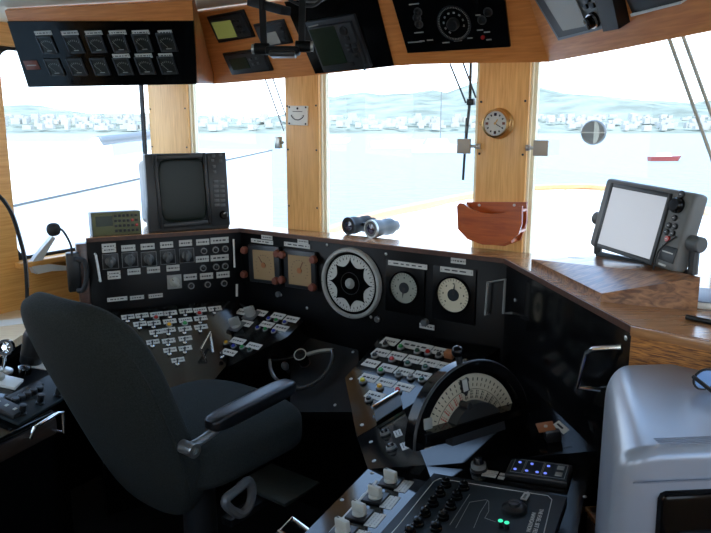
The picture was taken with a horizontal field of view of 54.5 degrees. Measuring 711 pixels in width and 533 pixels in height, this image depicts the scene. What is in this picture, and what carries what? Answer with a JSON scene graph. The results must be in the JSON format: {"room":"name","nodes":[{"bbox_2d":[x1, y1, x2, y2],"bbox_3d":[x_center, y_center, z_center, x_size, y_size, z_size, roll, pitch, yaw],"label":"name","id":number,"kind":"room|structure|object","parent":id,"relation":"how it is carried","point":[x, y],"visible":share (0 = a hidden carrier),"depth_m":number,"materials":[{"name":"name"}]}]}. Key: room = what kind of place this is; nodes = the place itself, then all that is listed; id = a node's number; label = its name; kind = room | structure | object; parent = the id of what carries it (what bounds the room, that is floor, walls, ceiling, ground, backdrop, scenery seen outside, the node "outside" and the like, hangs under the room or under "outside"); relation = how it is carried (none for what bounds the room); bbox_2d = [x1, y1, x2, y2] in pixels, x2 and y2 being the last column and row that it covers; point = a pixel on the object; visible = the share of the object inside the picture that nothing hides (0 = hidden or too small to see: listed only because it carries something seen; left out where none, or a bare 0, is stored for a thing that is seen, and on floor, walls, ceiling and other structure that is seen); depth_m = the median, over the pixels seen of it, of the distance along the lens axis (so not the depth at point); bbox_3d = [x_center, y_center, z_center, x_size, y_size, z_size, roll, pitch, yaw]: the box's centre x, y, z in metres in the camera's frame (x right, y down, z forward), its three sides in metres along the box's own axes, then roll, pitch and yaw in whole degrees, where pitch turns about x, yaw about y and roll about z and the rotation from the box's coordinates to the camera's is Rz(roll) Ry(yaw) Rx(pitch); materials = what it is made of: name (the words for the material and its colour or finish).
{"room":"control cabin","nodes":[
{"label":"control cabin","id":0,"kind":"room"},
{"bbox_2d":[0,22,78,313],"bbox_3d":[-2.014,0.232,1.993,0.050,2.060,3.700,7,13,31],"label":"wall","id":1,"kind":"structure","parent":0,"point":[12,280],"depth_m":2.85,"materials":[{"name":"brown wood"}]},
{"bbox_2d":[0,310,25,364],"bbox_3d":[-1.330,0.291,2.538,0.550,0.070,0.542,7,13,31],"label":"shelf","id":2,"kind":"object","parent":1,"relation":"attached to","point":[14,333],"visible":0.29,"depth_m":2.58,"materials":[{"name":"brown wood"}]},
{"bbox_2d":[0,318,22,326],"bbox_3d":[-1.371,0.221,2.707,0.130,0.002,0.090,-6,13,-28],"label":"paper sheet","id":3,"kind":"object","parent":2,"relation":"on","point":[16,321],"visible":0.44,"depth_m":2.71,"materials":[{"name":"white paper"}]},
{"bbox_2d":[0,195,28,297],"bbox_3d":[-1.375,-0.059,2.690,0.024,0.557,0.196,7,13,31],"label":"tube","id":4,"kind":"object","parent":2,"relation":"on","point":[12,215],"visible":0.79,"depth_m":2.75,"materials":[{"name":"black rubber"}]},
{"bbox_2d":[15,254,65,268],"bbox_3d":[-1.193,-0.068,3.186,0.046,0.024,0.784,7,13,31],"label":"trim","id":5,"kind":"structure","parent":1,"relation":"attached to","point":[57,258],"depth_m":2.94,"materials":[{"name":"brown wood"}]},
{"bbox_2d":[29,236,66,273],"bbox_3d":[-1.319,-0.048,2.965,0.024,0.162,0.186,7,13,31],"label":"bracket","id":6,"kind":"object","parent":5,"relation":"on","point":[39,255],"visible":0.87,"depth_m":2.94,"materials":[{"name":"white plastic"}]},
{"bbox_2d":[0,353,102,489],"bbox_3d":[-1.985,0.824,2.093,0.018,0.860,3.640,7,13,31],"label":"trim","id":7,"kind":"structure","parent":1,"relation":"attached to","point":[84,464],"depth_m":3.22,"materials":[{"name":"black"}]},
{"bbox_2d":[0,46,147,259],"bbox_3d":[-1.240,-0.512,3.127,0.021,0.869,0.744,7,13,31],"label":"window","id":8,"kind":"structure","parent":1,"relation":"in","point":[2,48],"depth_m":3.37,"materials":[{"name":"black metal"}]},
{"bbox_2d":[0,0,276,21],"bbox_3d":[-0.458,-0.613,0.767,4.095,0.080,3.991,7,14,33],"label":"ceiling","id":9,"kind":"structure","parent":0,"point":[4,4],"depth_m":2.32,"materials":[{"name":"paint"}]},
{"bbox_2d":[5,0,213,86],"bbox_3d":[-0.870,-0.765,2.401,0.692,0.257,0.403,-1,11,-3],"label":"switch panel","id":10,"kind":"object","parent":9,"relation":"attached to","point":[160,42],"visible":1,"depth_m":2.38,"materials":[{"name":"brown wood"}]},
{"bbox_2d":[247,0,323,57],"bbox_3d":[-0.160,-0.634,1.693,0.227,0.233,0.131,0,11,0],"label":"bracket","id":11,"kind":"object","parent":9,"relation":"hanging from","point":[262,48],"visible":1,"depth_m":1.69,"materials":[{"name":"black metal"}]},
{"bbox_2d":[198,0,548,83],"bbox_3d":[-0.036,-0.731,2.192,1.295,0.242,0.156,8,14,33],"label":"console","id":12,"kind":"object","parent":9,"relation":"attached to","point":[377,19],"visible":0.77,"depth_m":2.12,"materials":[{"name":"brown wood"}]},
{"bbox_2d":[207,9,254,42],"bbox_3d":[-0.430,-0.829,2.384,0.180,0.093,0.055,8,14,34],"label":"receiver","id":13,"kind":"object","parent":12,"relation":"attached to","point":[234,25],"visible":1,"depth_m":2.37,"materials":[{"name":"black plastic"}]},
{"bbox_2d":[223,49,273,74],"bbox_3d":[-0.384,-0.728,2.454,0.202,0.081,0.050,8,14,34],"label":"receiver","id":14,"kind":"object","parent":12,"relation":"on","point":[244,61],"visible":0.94,"depth_m":2.44,"materials":[{"name":"black plastic"}]},
{"bbox_2d":[253,19,292,45],"bbox_3d":[-0.276,-0.781,2.312,0.138,0.079,0.049,8,14,34],"label":"receiver","id":15,"kind":"object","parent":12,"relation":"attached to","point":[278,33],"visible":0.91,"depth_m":2.29,"materials":[{"name":"black plastic"}]},
{"bbox_2d":[305,13,372,71],"bbox_3d":[-0.054,-0.709,2.200,0.196,0.166,0.110,8,14,34],"label":"display","id":16,"kind":"object","parent":12,"relation":"on","point":[339,44],"visible":1,"depth_m":2.18,"materials":[{"name":"grey plastic"}]},
{"bbox_2d":[392,0,510,52],"bbox_3d":[0.263,-0.735,1.950,0.347,0.229,0.140,6,13,29],"label":"control panel","id":17,"kind":"object","parent":12,"relation":"attached to","point":[425,25],"visible":1,"depth_m":1.96,"materials":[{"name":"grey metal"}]},
{"bbox_2d":[530,0,710,61],"bbox_3d":[0.580,-0.582,1.417,0.146,0.228,0.955,-2,12,-12],"label":"console","id":18,"kind":"object","parent":9,"relation":"attached to","point":[690,17],"visible":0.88,"depth_m":1.49,"materials":[{"name":"brown wood"}]},
{"bbox_2d":[535,0,629,39],"bbox_3d":[0.528,-0.615,1.623,0.088,0.147,0.355,-3,12,-15],"label":"echo sounder","id":19,"kind":"object","parent":18,"relation":"attached to","point":[566,18],"visible":1,"depth_m":1.61,"materials":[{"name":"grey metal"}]},
{"bbox_2d":[627,0,685,16],"bbox_3d":[0.601,-0.537,1.361,0.042,0.057,0.189,-3,12,-13],"label":"radio unit","id":20,"kind":"object","parent":18,"relation":"attached to","point":[637,7],"visible":1,"depth_m":1.39,"materials":[{"name":"black plastic"}]},
{"bbox_2d":[70,474,324,532],"bbox_3d":[-0.458,1.470,1.185,3.795,0.050,3.698,7,14,33],"label":"floor","id":21,"kind":"structure","parent":0,"point":[88,501],"depth_m":2.97,"materials":[{"name":"black"}]},
{"bbox_2d":[0,364,73,532],"bbox_3d":[-1.316,0.824,1.938,0.626,0.921,1.450,5,12,21],"label":"desk","id":22,"kind":"object","parent":21,"relation":"on","point":[35,493],"depth_m":2.08,"materials":[{"name":"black metal"}]},
{"bbox_2d":[0,339,14,375],"bbox_3d":[-1.133,0.290,2.228,0.077,0.122,0.060,-3,12,-12],"label":"lever","id":23,"kind":"object","parent":22,"relation":"attached to","point":[6,370],"visible":1,"depth_m":2.21,"materials":[{"name":"silver metal"}]},
{"bbox_2d":[0,372,23,389],"bbox_3d":[-1.107,0.357,2.179,0.090,0.051,0.060,0,11,-2],"label":"tray","id":24,"kind":"object","parent":22,"relation":"on","point":[6,381],"visible":1,"depth_m":2.17,"materials":[{"name":"white plastic"}]},
{"bbox_2d":[19,330,41,365],"bbox_3d":[-1.083,0.255,2.315,0.100,0.162,0.074,5,12,24],"label":"canister","id":25,"kind":"object","parent":22,"relation":"on","point":[28,354],"visible":0.33,"depth_m":2.29,"materials":[{"name":"black plastic"}]},
{"bbox_2d":[0,375,63,425],"bbox_3d":[-0.991,0.406,2.131,0.122,0.060,0.271,3,12,16],"label":"radio unit","id":26,"kind":"object","parent":22,"relation":"on","point":[21,406],"visible":0.96,"depth_m":2.10,"materials":[{"name":"black plastic"}]},
{"bbox_2d":[31,363,45,369],"bbox_3d":[-1.050,0.335,2.334,0.085,0.031,0.055,-2,11,-8],"label":"name plate","id":27,"kind":"object","parent":22,"relation":"on","point":[41,366],"visible":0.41,"depth_m":2.31,"materials":[{"name":"grey metal"}]},
{"bbox_2d":[75,232,248,514],"bbox_3d":[-0.802,0.464,3.015,0.698,1.200,0.084,-5,13,-25],"label":"console","id":28,"kind":"object","parent":21,"relation":"on","point":[179,270],"visible":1,"depth_m":2.93,"materials":[{"name":"black metal"}]},
{"bbox_2d":[65,251,88,292],"bbox_3d":[-1.103,0.025,2.733,0.102,0.160,0.057,10,15,40],"label":"holder","id":29,"kind":"object","parent":28,"relation":"attached to","point":[73,267],"visible":0.99,"depth_m":2.73,"materials":[{"name":"black plastic"}]},
{"bbox_2d":[46,223,72,255],"bbox_3d":[-1.151,-0.103,2.681,0.086,0.135,0.047,-2,11,-8],"label":"microphone","id":30,"kind":"object","parent":29,"relation":"on","point":[53,229],"visible":1,"depth_m":2.66,"materials":[{"name":"black plastic"}]},
{"bbox_2d":[102,253,118,269],"bbox_3d":[-0.998,-0.021,2.811,0.063,0.063,0.007,-6,13,-26],"label":"switch","id":31,"kind":"object","parent":28,"relation":"attached to","point":[110,261],"depth_m":2.80,"materials":[{"name":"grey plastic"}]},
{"bbox_2d":[121,252,137,267],"bbox_3d":[-0.930,-0.028,2.844,0.063,0.063,0.007,-6,13,-26],"label":"switch","id":32,"kind":"object","parent":28,"relation":"attached to","point":[128,259],"depth_m":2.83,"materials":[{"name":"grey plastic"}]},
{"bbox_2d":[141,251,156,266],"bbox_3d":[-0.862,-0.032,2.877,0.063,0.063,0.007,-6,13,-26],"label":"switch","id":33,"kind":"object","parent":28,"relation":"attached to","point":[148,258],"depth_m":2.87,"materials":[{"name":"grey plastic"}]},
{"bbox_2d":[160,249,175,264],"bbox_3d":[-0.792,-0.041,2.911,0.063,0.063,0.007,-6,13,-26],"label":"switch","id":34,"kind":"object","parent":28,"relation":"attached to","point":[167,256],"depth_m":2.90,"materials":[{"name":"grey plastic"}]},
{"bbox_2d":[107,300,238,387],"bbox_3d":[-0.727,0.352,2.791,0.625,0.327,0.449,-5,12,-24],"label":"desk","id":35,"kind":"object","parent":28,"relation":"attached to","point":[186,341],"visible":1,"depth_m":2.81,"materials":[{"name":"grey metal"}]},
{"bbox_2d":[167,274,181,288],"bbox_3d":[-0.772,0.066,2.937,0.056,0.060,0.043,0,11,0],"label":"switch","id":36,"kind":"object","parent":28,"relation":"attached to","point":[174,281],"depth_m":2.93,"materials":[{"name":"grey plastic"}]},
{"bbox_2d":[179,248,194,262],"bbox_3d":[-0.721,-0.048,2.945,0.063,0.063,0.007,-6,13,-26],"label":"switch","id":37,"kind":"object","parent":28,"relation":"attached to","point":[186,255],"depth_m":2.94,"materials":[{"name":"grey plastic"}]},
{"bbox_2d":[20,292,319,532],"bbox_3d":[-0.453,0.610,2.211,0.561,1.233,1.029,8,14,36],"label":"chair","id":38,"kind":"object","parent":21,"relation":"on","point":[171,448],"visible":1,"depth_m":1.86,"materials":[{"name":"fabric"}]},
{"bbox_2d":[241,232,506,511],"bbox_3d":[0.009,0.504,2.812,1.267,1.200,0.062,8,14,34],"label":"console","id":39,"kind":"object","parent":21,"relation":"on","point":[327,453],"visible":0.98,"depth_m":2.84,"materials":[{"name":"grey metal"}]},
{"bbox_2d":[240,244,281,284],"bbox_3d":[-0.408,-0.010,2.974,0.234,0.170,0.033,8,14,34],"label":"gauge","id":40,"kind":"object","parent":39,"relation":"attached to","point":[264,261],"visible":1,"depth_m":2.96,"materials":[{"name":"grey metal"}]},
{"bbox_2d":[220,301,309,382],"bbox_3d":[-0.453,0.308,2.868,0.405,0.257,0.349,10,15,40],"label":"desk","id":41,"kind":"object","parent":39,"relation":"attached to","point":[261,335],"visible":1,"depth_m":2.80,"materials":[{"name":"black metal"}]},
{"bbox_2d":[228,316,245,331],"bbox_3d":[-0.503,0.236,2.907,0.083,0.061,0.082,0,11,0],"label":"switch","id":42,"kind":"object","parent":41,"relation":"attached to","point":[237,324],"depth_m":2.89,"materials":[{"name":"grey plastic"}]},
{"bbox_2d":[242,305,260,320],"bbox_3d":[-0.446,0.192,2.949,0.083,0.061,0.082,0,11,0],"label":"switch","id":43,"kind":"object","parent":41,"relation":"attached to","point":[249,313],"depth_m":2.93,"materials":[{"name":"grey plastic"}]},
{"bbox_2d":[278,249,317,291],"bbox_3d":[-0.239,0.015,2.857,0.210,0.164,0.033,6,13,35],"label":"gauge","id":44,"kind":"object","parent":39,"relation":"attached to","point":[300,266],"visible":1,"depth_m":2.85,"materials":[{"name":"grey metal"}]},
{"bbox_2d":[290,338,361,419],"bbox_3d":[-0.115,0.446,2.741,0.287,0.239,0.528,-1,11,-4],"label":"board","id":45,"kind":"object","parent":39,"relation":"attached to","point":[328,399],"visible":0.7,"depth_m":2.67,"materials":[{"name":"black metal"}]},
{"bbox_2d":[268,348,334,390],"bbox_3d":[-0.208,0.393,2.713,0.233,0.142,0.208,-6,13,-28],"label":"steering wheel","id":46,"kind":"object","parent":45,"relation":"attached to","point":[300,355],"visible":0.94,"depth_m":2.71,"materials":[{"name":"grey metal"}]},
{"bbox_2d":[321,247,381,318],"bbox_3d":[-0.022,0.067,2.716,0.285,0.285,0.027,8,14,34],"label":"compass repeater","id":47,"kind":"object","parent":39,"relation":"attached to","point":[351,281],"visible":1,"depth_m":2.71,"materials":[{"name":"grey metal"}]},
{"bbox_2d":[86,219,710,369],"bbox_3d":[0.175,0.118,2.243,3.366,0.255,0.819,7,14,33],"label":"ledge","id":48,"kind":"object","parent":39,"relation":"on","point":[658,335],"visible":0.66,"depth_m":1.72,"materials":[{"name":"brown wood"}]},
{"bbox_2d":[88,209,141,235],"bbox_3d":[-1.003,-0.182,2.876,0.193,0.105,0.132,-6,13,-26],"label":"receiver","id":49,"kind":"object","parent":48,"relation":"on","point":[115,222],"visible":0.99,"depth_m":2.82,"materials":[{"name":"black plastic"}]},
{"bbox_2d":[139,152,229,232],"bbox_3d":[-0.767,-0.339,3.044,0.344,0.331,0.327,-6,13,-26],"label":"monitor","id":50,"kind":"object","parent":48,"relation":"on","point":[179,191],"visible":1,"depth_m":2.92,"materials":[{"name":"grey plastic"}]},
{"bbox_2d":[342,215,399,237],"bbox_3d":[0.070,-0.168,2.839,0.158,0.073,0.201,-11,16,-44],"label":"binoculars","id":51,"kind":"object","parent":48,"relation":"on","point":[372,227],"visible":1,"depth_m":2.79,"materials":[{"name":"grey metal"}]},
{"bbox_2d":[531,255,699,310],"bbox_3d":[0.683,0.016,1.895,0.182,0.083,0.547,-2,12,-9],"label":"wooden countertop","id":52,"kind":"structure","parent":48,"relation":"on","point":[607,280],"depth_m":1.76,"materials":[{"name":"brown wood"}]},
{"bbox_2d":[591,178,707,275],"bbox_3d":[0.784,-0.110,1.866,0.116,0.234,0.398,-4,12,-19],"label":"display","id":53,"kind":"object","parent":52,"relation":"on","point":[656,226],"visible":0.99,"depth_m":1.80,"materials":[{"name":"grey plastic"}]},
{"bbox_2d":[685,314,710,324],"bbox_3d":[0.793,0.124,1.537,0.012,0.012,0.115,-9,14,-37],"label":"pen","id":54,"kind":"object","parent":48,"relation":"on","point":[688,317],"visible":1,"depth_m":1.56,"materials":[{"name":"black plastic"}]},
{"bbox_2d":[697,288,710,309],"bbox_3d":[0.908,0.083,1.722,0.122,0.019,0.162,6,13,28],"label":"stack","id":55,"kind":"object","parent":48,"relation":"on","point":[704,298],"visible":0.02,"depth_m":1.69,"materials":[{"name":"white paper"}]},
{"bbox_2d":[385,259,425,316],"bbox_3d":[0.183,0.080,2.578,0.170,0.200,0.016,8,14,34],"label":"round gauge","id":56,"kind":"object","parent":39,"relation":"attached to","point":[404,286],"visible":1,"depth_m":2.58,"materials":[{"name":"grey metal"}]},
{"bbox_2d":[345,334,500,472],"bbox_3d":[0.181,0.459,2.301,0.455,0.312,0.601,6,13,28],"label":"control panel","id":57,"kind":"object","parent":39,"relation":"attached to","point":[390,376],"visible":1,"depth_m":2.34,"materials":[{"name":"grey metal"}]},
{"bbox_2d":[432,265,476,324],"bbox_3d":[0.350,0.102,2.463,0.170,0.200,0.016,8,14,34],"label":"round gauge","id":58,"kind":"object","parent":39,"relation":"attached to","point":[454,295],"visible":1,"depth_m":2.46,"materials":[{"name":"beige"}]},
{"bbox_2d":[357,410,430,480],"bbox_3d":[0.111,0.557,1.934,0.198,0.218,0.449,-1,11,-3],"label":"desk","id":59,"kind":"object","parent":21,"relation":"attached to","point":[382,447],"visible":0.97,"depth_m":1.87,"materials":[{"name":"grey metal"}]},
{"bbox_2d":[276,455,591,532],"bbox_3d":[0.231,0.932,1.624,0.817,0.832,0.523,0,11,-1],"label":"desk","id":60,"kind":"object","parent":21,"relation":"on","point":[371,503],"visible":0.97,"depth_m":1.65,"materials":[{"name":"black metal"}]},
{"bbox_2d":[329,516,358,532],"bbox_3d":[-0.028,0.574,1.524,0.070,0.037,0.069,0,11,0],"label":"switch","id":61,"kind":"object","parent":60,"relation":"attached to","point":[340,525],"depth_m":1.53,"materials":[{"name":"grey plastic"}]},
{"bbox_2d":[344,499,374,523],"bbox_3d":[0.009,0.558,1.588,0.070,0.037,0.069,0,11,0],"label":"switch","id":62,"kind":"object","parent":60,"relation":"attached to","point":[359,512],"depth_m":1.58,"materials":[{"name":"grey plastic"}]},
{"bbox_2d":[361,483,389,505],"bbox_3d":[0.048,0.542,1.655,0.070,0.037,0.069,0,11,0],"label":"switch","id":63,"kind":"object","parent":60,"relation":"attached to","point":[374,495],"depth_m":1.65,"materials":[{"name":"grey plastic"}]},
{"bbox_2d":[377,468,403,488],"bbox_3d":[0.089,0.525,1.724,0.070,0.037,0.069,0,11,0],"label":"switch","id":64,"kind":"object","parent":60,"relation":"attached to","point":[389,479],"depth_m":1.71,"materials":[{"name":"grey plastic"}]},
{"bbox_2d":[381,473,566,532],"bbox_3d":[0.262,0.557,1.518,0.347,0.058,0.331,6,13,27],"label":"control panel","id":65,"kind":"object","parent":60,"relation":"on","point":[444,503],"visible":1,"depth_m":1.55,"materials":[{"name":"black plastic"}]},
{"bbox_2d":[498,519,502,527],"bbox_3d":[0.312,0.552,1.483,0.012,0.018,0.011,0,11,0],"label":"lamp","id":66,"kind":"object","parent":65,"relation":"on","point":[500,522],"depth_m":1.48,"materials":[{"name":"teal plastic"}]},
{"bbox_2d":[504,521,509,529],"bbox_3d":[0.323,0.553,1.474,0.012,0.018,0.011,0,11,0],"label":"lamp","id":67,"kind":"object","parent":65,"relation":"on","point":[506,524],"depth_m":1.47,"materials":[{"name":"teal plastic"}]},
{"bbox_2d":[505,459,571,487],"bbox_3d":[0.453,0.508,1.707,0.150,0.032,0.091,5,12,24],"label":"keypad","id":68,"kind":"object","parent":60,"relation":"on","point":[521,470],"visible":1,"depth_m":1.69,"materials":[{"name":"black plastic"}]},
{"bbox_2d":[405,345,540,450],"bbox_3d":[0.305,0.331,1.797,0.418,0.271,0.096,-7,13,-32],"label":"engine telegraph","id":69,"kind":"object","parent":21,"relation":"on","point":[465,400],"visible":1,"depth_m":1.76,"materials":[{"name":"black metal"}]},
{"bbox_2d":[404,366,596,505],"bbox_3d":[0.348,0.813,2.146,0.409,0.861,0.755,-2,11,-8],"label":"control console","id":70,"kind":"object","parent":21,"relation":"on","point":[499,448],"visible":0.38,"depth_m":1.82},
{"bbox_2d":[536,421,568,442],"bbox_3d":[0.518,0.434,1.814,0.081,0.049,0.043,0,11,1],"label":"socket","id":71,"kind":"object","parent":70,"relation":"on","point":[552,432],"visible":1,"depth_m":1.80,"materials":[{"name":"black plastic"}]},
{"bbox_2d":[484,265,630,505],"bbox_3d":[0.550,0.653,2.074,0.105,1.200,0.858,-2,11,-8],"label":"console","id":72,"kind":"object","parent":21,"relation":"on","point":[567,353],"visible":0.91,"depth_m":1.91,"materials":[{"name":"grey metal"}]},
{"bbox_2d":[584,506,596,532],"bbox_3d":[0.834,0.992,1.462,0.550,0.780,0.530,-1,11,-5],"label":"base cabinet","id":73,"kind":"object","parent":21,"relation":"on","point":[590,511],"visible":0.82,"depth_m":1.60,"materials":[{"name":"brown wood"}]},
{"bbox_2d":[595,364,710,532],"bbox_3d":[0.707,0.429,1.338,0.596,0.371,0.438,-1,11,-5],"label":"printer","id":74,"kind":"object","parent":73,"relation":"on","point":[655,469],"visible":0.98,"depth_m":1.14,"materials":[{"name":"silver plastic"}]},
{"bbox_2d":[692,368,710,392],"bbox_3d":[0.721,0.227,1.290,0.129,0.045,0.113,-3,12,-14],"label":"eyeglasses","id":75,"kind":"object","parent":74,"relation":"on","point":[701,380],"visible":1,"depth_m":1.33,"materials":[{"name":"black"}]},
{"bbox_3d":[0.581,0.129,2.507,3.895,2.060,0.050,7,14,33],"label":"wall","id":76,"kind":"structure","parent":0,"visible":0},
{"bbox_2d":[148,84,193,153],"bbox_3d":[-0.885,-0.612,3.352,0.276,0.780,0.053,7,14,33],"label":"trim","id":77,"kind":"structure","parent":76,"relation":"attached to","point":[170,106],"depth_m":3.30,"materials":[{"name":"brown wood"}]},
{"bbox_2d":[191,84,287,228],"bbox_3d":[-0.523,-0.567,3.130,0.577,0.780,0.020,7,14,33],"label":"window","id":78,"kind":"structure","parent":76,"relation":"in","point":[193,86],"depth_m":3.26,"materials":[{"name":"beige paint"}]},
{"bbox_2d":[275,137,283,148],"bbox_3d":[-0.324,-0.529,2.947,0.040,0.050,0.020,7,14,33],"label":"clamp","id":79,"kind":"object","parent":76,"relation":"attached to","point":[278,140],"visible":1,"depth_m":2.94,"materials":[{"name":"silver metal"}]},
{"bbox_2d":[288,106,307,125],"bbox_3d":[-0.240,-0.629,2.876,0.103,0.080,0.010,9,15,32],"label":"inclinometer","id":80,"kind":"object","parent":76,"relation":"attached to","point":[297,115],"visible":1,"depth_m":2.87,"materials":[{"name":"white plastic"}]},
{"bbox_2d":[285,74,324,231],"bbox_3d":[-0.211,-0.523,2.912,0.189,0.780,0.053,7,14,33],"label":"window pillar","id":81,"kind":"structure","parent":76,"relation":"attached to","point":[304,144],"depth_m":2.90,"materials":[{"name":"brown wood"}]},
{"bbox_2d":[323,63,478,246],"bbox_3d":[0.161,-0.478,2.684,0.687,0.780,0.020,7,14,33],"label":"window","id":82,"kind":"structure","parent":76,"relation":"in","point":[325,76],"depth_m":2.85,"materials":[{"name":"beige paint"}]},
{"bbox_2d":[449,63,475,179],"bbox_3d":[0.407,-0.565,2.639,0.118,0.466,0.020,7,14,33],"label":"windscreen wiper","id":83,"kind":"object","parent":82,"relation":"attached to","point":[470,101],"depth_m":2.62,"materials":[{"name":"grey metal"}]},
{"bbox_2d":[457,139,480,153],"bbox_3d":[0.404,-0.429,2.462,0.085,0.052,0.022,4,12,20],"label":"clamp","id":84,"kind":"object","parent":76,"relation":"attached to","point":[464,146],"visible":1,"depth_m":2.46,"materials":[{"name":"silver metal"}]},
{"bbox_2d":[457,202,527,245],"bbox_3d":[0.484,-0.151,2.437,0.241,0.161,0.080,7,14,33],"label":"pocket","id":85,"kind":"object","parent":76,"relation":"attached to","point":[484,223],"visible":1,"depth_m":2.41,"materials":[{"name":"brown wood"}]},
{"bbox_2d":[479,108,513,138],"bbox_3d":[0.486,-0.495,2.389,0.117,0.106,0.043,7,14,33],"label":"clock","id":86,"kind":"object","parent":76,"relation":"attached to","point":[497,123],"visible":1,"depth_m":2.37,"materials":[{"name":"gold metal"}]},
{"bbox_2d":[473,62,534,252],"bbox_3d":[0.523,-0.427,2.433,0.199,0.780,0.053,7,14,33],"label":"window pillar","id":87,"kind":"structure","parent":76,"relation":"attached to","point":[502,172],"depth_m":2.40,"materials":[{"name":"brown wood"}]},
{"bbox_2d":[525,140,548,155],"bbox_3d":[0.610,-0.400,2.328,0.022,0.052,0.085,-11,15,-42],"label":"clamp","id":88,"kind":"object","parent":76,"relation":"attached to","point":[540,147],"visible":1,"depth_m":2.31,"materials":[{"name":"silver metal"}]},
{"bbox_2d":[526,62,710,271],"bbox_3d":[0.864,-0.386,2.225,0.604,0.780,0.020,7,14,33],"label":"window","id":89,"kind":"structure","parent":76,"relation":"in","point":[537,64],"depth_m":2.39,"materials":[{"name":"beige paint"}]},
{"bbox_2d":[580,120,606,144],"bbox_3d":[0.791,-0.446,2.297,0.082,0.082,0.020,7,14,33],"label":"disc","id":90,"kind":"object","parent":89,"relation":"attached to","point":[593,132],"visible":1,"depth_m":2.29,"materials":[{"name":"grey glass"}]},
{"label":"outside","id":91,"kind":"structure","parent":0,"visible":0},
{"bbox_2d":[536,251,594,256],"bbox_3d":[1.701,0.645,6.820,3.979,0.050,9.409,2,12,11],"label":"foredeck","id":92,"kind":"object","parent":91,"point":[557,253],"visible":0.09,"depth_m":10.94,"materials":[{"name":"white paint"}]},
{"bbox_2d":[330,184,710,270],"bbox_3d":[2.120,-0.138,8.372,3.955,1.275,6.273,3,12,13],"label":"deck","id":93,"kind":"object","parent":92,"relation":"on","point":[562,213],"visible":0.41,"depth_m":10.80,"materials":[{"name":"white paint"}]},
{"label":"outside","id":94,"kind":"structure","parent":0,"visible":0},
{"bbox_2d":[6,133,710,227],"bbox_3d":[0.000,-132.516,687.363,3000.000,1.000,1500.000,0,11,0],"label":"sea","id":95,"kind":"structure","parent":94,"point":[363,179],"depth_m":96.15,"materials":[{"name":"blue liquid"}]},
{"bbox_2d":[7,130,272,254],"bbox_3d":[-6.017,-0.001,11.895,4.580,4.619,12.138,4,12,17],"label":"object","id":96,"kind":"object","parent":95,"relation":"on","point":[59,183],"visible":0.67,"depth_m":11.55,"materials":[{"name":"white"}]},
{"bbox_2d":[329,135,350,142],"bbox_3d":[-6.008,-41.942,227.316,10.200,2.470,2.800,-5,12,-22],"label":"moored boat","id":97,"kind":"object","parent":95,"relation":"on","point":[333,138],"visible":0.81,"depth_m":226.40,"materials":[{"name":"white"}]},
{"bbox_2d":[4,82,710,132],"bbox_3d":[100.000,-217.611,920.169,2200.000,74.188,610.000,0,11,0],"label":"hills","id":98,"kind":"structure","parent":95,"relation":"on","point":[427,103],"depth_m":818.61,"materials":[{"name":"white"}]},
{"bbox_2d":[5,113,710,130],"bbox_3d":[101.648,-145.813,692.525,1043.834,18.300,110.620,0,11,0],"label":"town","id":99,"kind":"object","parent":98,"relation":"on","point":[129,121],"visible":0.67,"depth_m":689.75,"materials":[{"name":"grey"}]},
{"bbox_2d":[371,135,424,147],"bbox_3d":[10.640,-30.883,170.343,13.260,3.211,3.640,-1,11,-6],"label":"moored boat","id":100,"kind":"object","parent":95,"relation":"on","point":[391,141],"visible":0.87,"depth_m":169.07,"materials":[{"name":"white"}]},
{"bbox_2d":[412,91,456,152],"bbox_3d":[17.168,-28.952,138.136,11.220,12.100,3.080,-2,12,-11],"label":"moored boat","id":101,"kind":"object","parent":95,"relation":"on","point":[440,145],"visible":0.93,"depth_m":137.89,"materials":[{"name":"white"}]},
{"bbox_2d":[647,153,681,160],"bbox_3d":[46.442,-16.420,103.309,5.100,1.235,1.400,-1,11,-6],"label":"moored boat","id":102,"kind":"object","parent":95,"relation":"on","point":[660,156],"visible":0.97,"depth_m":102.85,"materials":[{"name":"red"}]},
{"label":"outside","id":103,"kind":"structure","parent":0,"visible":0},
{"bbox_2d":[668,39,710,160],"bbox_3d":[1.075,-0.506,2.198,0.247,0.580,0.012,7,14,33],"label":"rod","id":104,"kind":"object","parent":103,"point":[670,41],"visible":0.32,"depth_m":2.19,"materials":[{"name":"grey metal"}]},
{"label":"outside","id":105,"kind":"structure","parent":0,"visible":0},
{"bbox_2d":[681,36,710,117],"bbox_3d":[1.101,-0.535,2.174,0.228,0.518,0.013,8,14,33],"label":"rod","id":106,"kind":"object","parent":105,"point":[684,39],"visible":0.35,"depth_m":2.17,"materials":[{"name":"grey metal"}]},
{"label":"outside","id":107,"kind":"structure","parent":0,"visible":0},
{"bbox_2d":[265,80,284,130],"bbox_3d":[-0.375,-0.754,3.132,0.128,0.275,0.007,7,14,33],"label":"wire","id":108,"kind":"object","parent":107,"point":[265,80],"visible":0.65,"depth_m":3.13,"materials":[{"name":"grey metal"}]},
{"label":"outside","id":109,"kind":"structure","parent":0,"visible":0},
{"bbox_2d":[273,79,285,115],"bbox_3d":[-0.349,-0.782,3.109,0.094,0.206,0.007,7,14,33],"label":"wire","id":110,"kind":"object","parent":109,"point":[273,79],"visible":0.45,"depth_m":3.11,"materials":[{"name":"grey metal"}]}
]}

